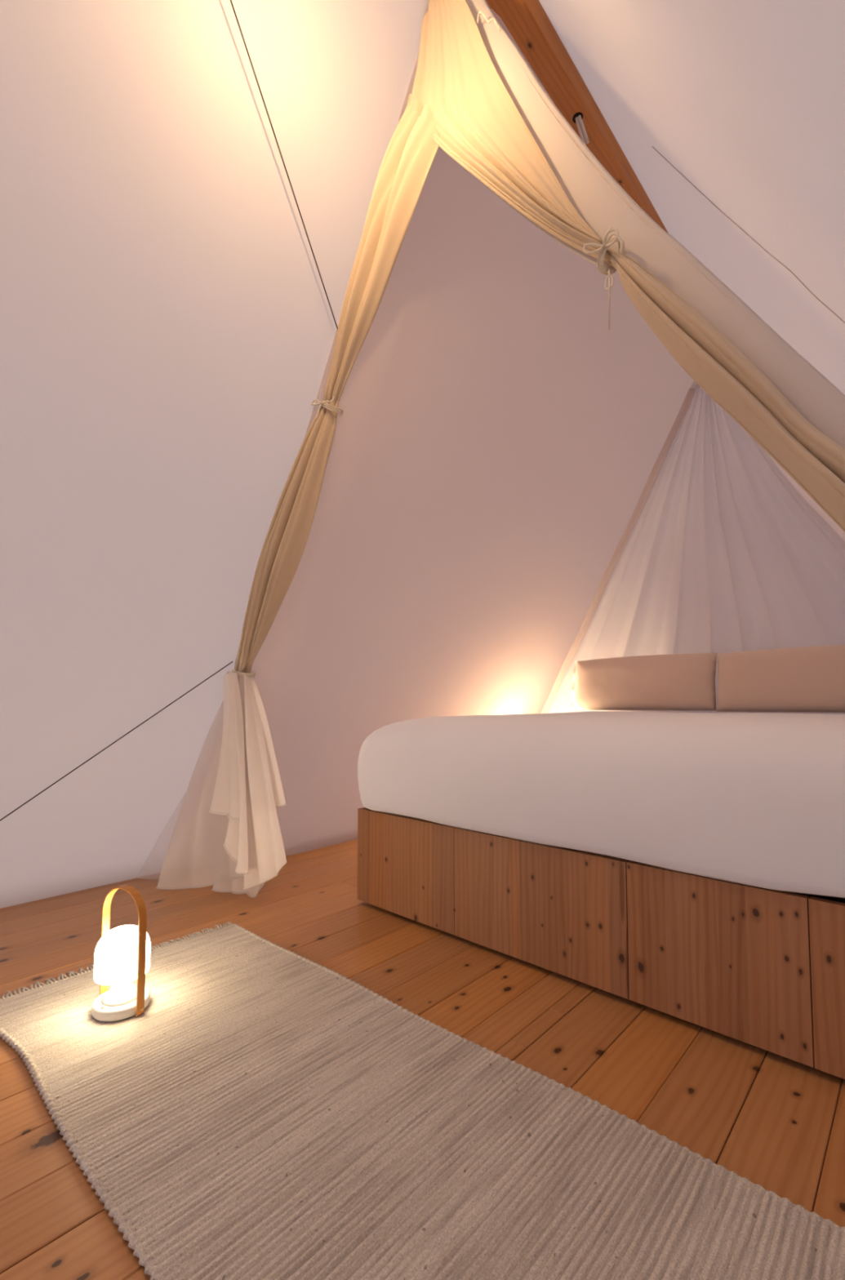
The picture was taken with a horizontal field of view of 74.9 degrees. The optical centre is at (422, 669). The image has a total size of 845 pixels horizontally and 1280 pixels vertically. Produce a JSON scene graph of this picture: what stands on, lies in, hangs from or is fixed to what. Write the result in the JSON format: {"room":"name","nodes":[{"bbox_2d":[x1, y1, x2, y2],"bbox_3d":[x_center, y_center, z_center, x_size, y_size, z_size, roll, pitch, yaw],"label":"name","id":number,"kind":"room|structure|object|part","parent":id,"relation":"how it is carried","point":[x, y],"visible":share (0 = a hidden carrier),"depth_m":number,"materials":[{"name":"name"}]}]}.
{"room":"tent interior","nodes":[
{"label":"tent interior","id":0,"kind":"room"},
{"bbox_2d":[0,0,429,908],"bbox_3d":[-0.448,-0.621,2.042,1.674,3.012,6.150,-3,-4,42],"label":"wall","id":1,"kind":"structure","parent":0,"point":[168,328],"depth_m":1.58,"materials":[{"name":"white fabric"}]},
{"bbox_2d":[485,0,668,233],"bbox_3d":[0.159,-2.069,1.559,0.111,0.118,6.080,-3,-4,42],"label":"ridge beam","id":2,"kind":"structure","parent":1,"relation":"attached to","point":[527,22],"depth_m":1.88,"materials":[{"name":"brown wood"}]},
{"bbox_2d":[575,115,589,145],"bbox_3d":[0.571,-1.947,1.972,0.051,0.161,0.011,-3,-4,42],"label":"rope","id":3,"kind":"object","parent":2,"relation":"hanging from","point":[579,121],"visible":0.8,"depth_m":1.97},
{"bbox_2d":[0,839,844,1279],"bbox_3d":[-0.006,0.870,1.227,3.467,0.100,6.670,-3,-4,42],"label":"floor","id":4,"kind":"structure","parent":0,"point":[775,1122],"depth_m":1.20,"materials":[{"name":"brown wood"}]},
{"bbox_2d":[0,921,844,1279],"bbox_3d":[-0.075,0.796,0.920,2.155,0.012,0.735,-3,-4,42],"label":"rug","id":5,"kind":"object","parent":4,"relation":"on","point":[267,1113],"visible":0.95,"depth_m":0.91,"materials":[{"name":"fabric"}]},
{"bbox_2d":[91,884,150,1022],"bbox_3d":[-0.728,0.672,1.341,0.124,0.288,0.124,1,-3,-14],"label":"lamp","id":6,"kind":"object","parent":5,"relation":"on","point":[122,957],"visible":1,"depth_m":1.30,"materials":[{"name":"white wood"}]},
{"bbox_3d":[-0.728,0.748,1.336,0.088,0.084,0.088,-2,-4,25],"label":"stem","id":7,"kind":"part","parent":6,"relation":"part of","materials":[{"name":"white plastic"}]},
{"bbox_3d":[-0.728,0.682,1.340,0.120,0.109,0.120,-2,-4,25],"label":"lamp shade","id":8,"kind":"part","parent":6,"relation":"part of","materials":[{"name":"white glass"}]},
{"bbox_2d":[155,0,844,897],"bbox_3d":[0.755,-0.597,2.310,3.032,2.951,2.510,-3,-4,42],"label":"curtain","id":9,"kind":"object","parent":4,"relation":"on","point":[542,431],"visible":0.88,"depth_m":2.21,"materials":[{"name":"fabric"}]},
{"bbox_2d":[0,661,232,821],"bbox_3d":[-1.171,0.318,1.926,0.955,0.727,0.015,1,-3,-23],"label":"guy line","id":10,"kind":"object","parent":9,"relation":"attached to","point":[232,661],"visible":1,"depth_m":1.95,"materials":[{"name":"grey fabric"}]},
{"bbox_2d":[230,0,337,329],"bbox_3d":[-0.375,-1.366,1.512,0.006,0.474,0.676,-1,-3,17],"label":"guy line","id":11,"kind":"object","parent":9,"relation":"attached to","point":[236,17],"visible":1,"depth_m":1.48,"materials":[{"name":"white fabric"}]},
{"bbox_3d":[0.392,-0.778,1.157,0.020,0.128,0.004,-3,-4,42],"label":"hanging cord","id":12,"kind":"part","parent":9,"relation":"part of","materials":[{"name":"beige fabric"}]},
{"bbox_3d":[0.390,-1.190,1.254,0.990,1.883,0.037,-3,-4,42],"label":"gable panel","id":13,"kind":"part","parent":9,"relation":"part of","materials":[{"name":"white fabric"}]},
{"bbox_3d":[1.631,-0.388,3.128,2.837,2.616,0.092,-3,-4,42],"label":"panel","id":14,"kind":"part","parent":9,"relation":"part of","materials":[{"name":"white fabric"}]},
{"bbox_2d":[357,807,844,1079],"bbox_3d":[0.998,0.700,2.195,1.633,0.348,1.888,-3,-4,42],"label":"frame","id":15,"kind":"object","parent":4,"relation":"on","point":[762,968],"visible":0.77,"depth_m":1.35,"materials":[{"name":"brown wood"}]},
{"bbox_2d":[357,711,844,897],"bbox_3d":[0.988,0.350,2.211,1.688,0.347,1.936,-3,-4,42],"label":"mattress","id":16,"kind":"object","parent":15,"relation":"on","point":[747,798],"visible":1,"depth_m":1.38,"materials":[{"name":"white fabric"}]},
{"bbox_2d":[570,653,716,711],"bbox_3d":[1.191,0.073,3.040,0.788,0.302,0.204,-3,-4,44],"label":"cushion","id":17,"kind":"object","parent":16,"relation":"on","point":[673,682],"visible":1,"depth_m":2.93,"materials":[{"name":"beige fabric"}]},
{"bbox_2d":[715,644,844,712],"bbox_3d":[1.763,0.044,2.517,0.768,0.302,0.204,-3,-4,44],"label":"cushion","id":18,"kind":"object","parent":16,"relation":"on","point":[803,679],"visible":1,"depth_m":2.51,"materials":[{"name":"beige fabric"}]},
{"bbox_2d":[538,0,844,395],"bbox_3d":[0.782,-0.684,0.917,1.674,3.012,6.150,-3,-4,42],"label":"wall","id":19,"kind":"structure","parent":0,"point":[728,115],"depth_m":1.20,"materials":[{"name":"white fabric"}]}
]}

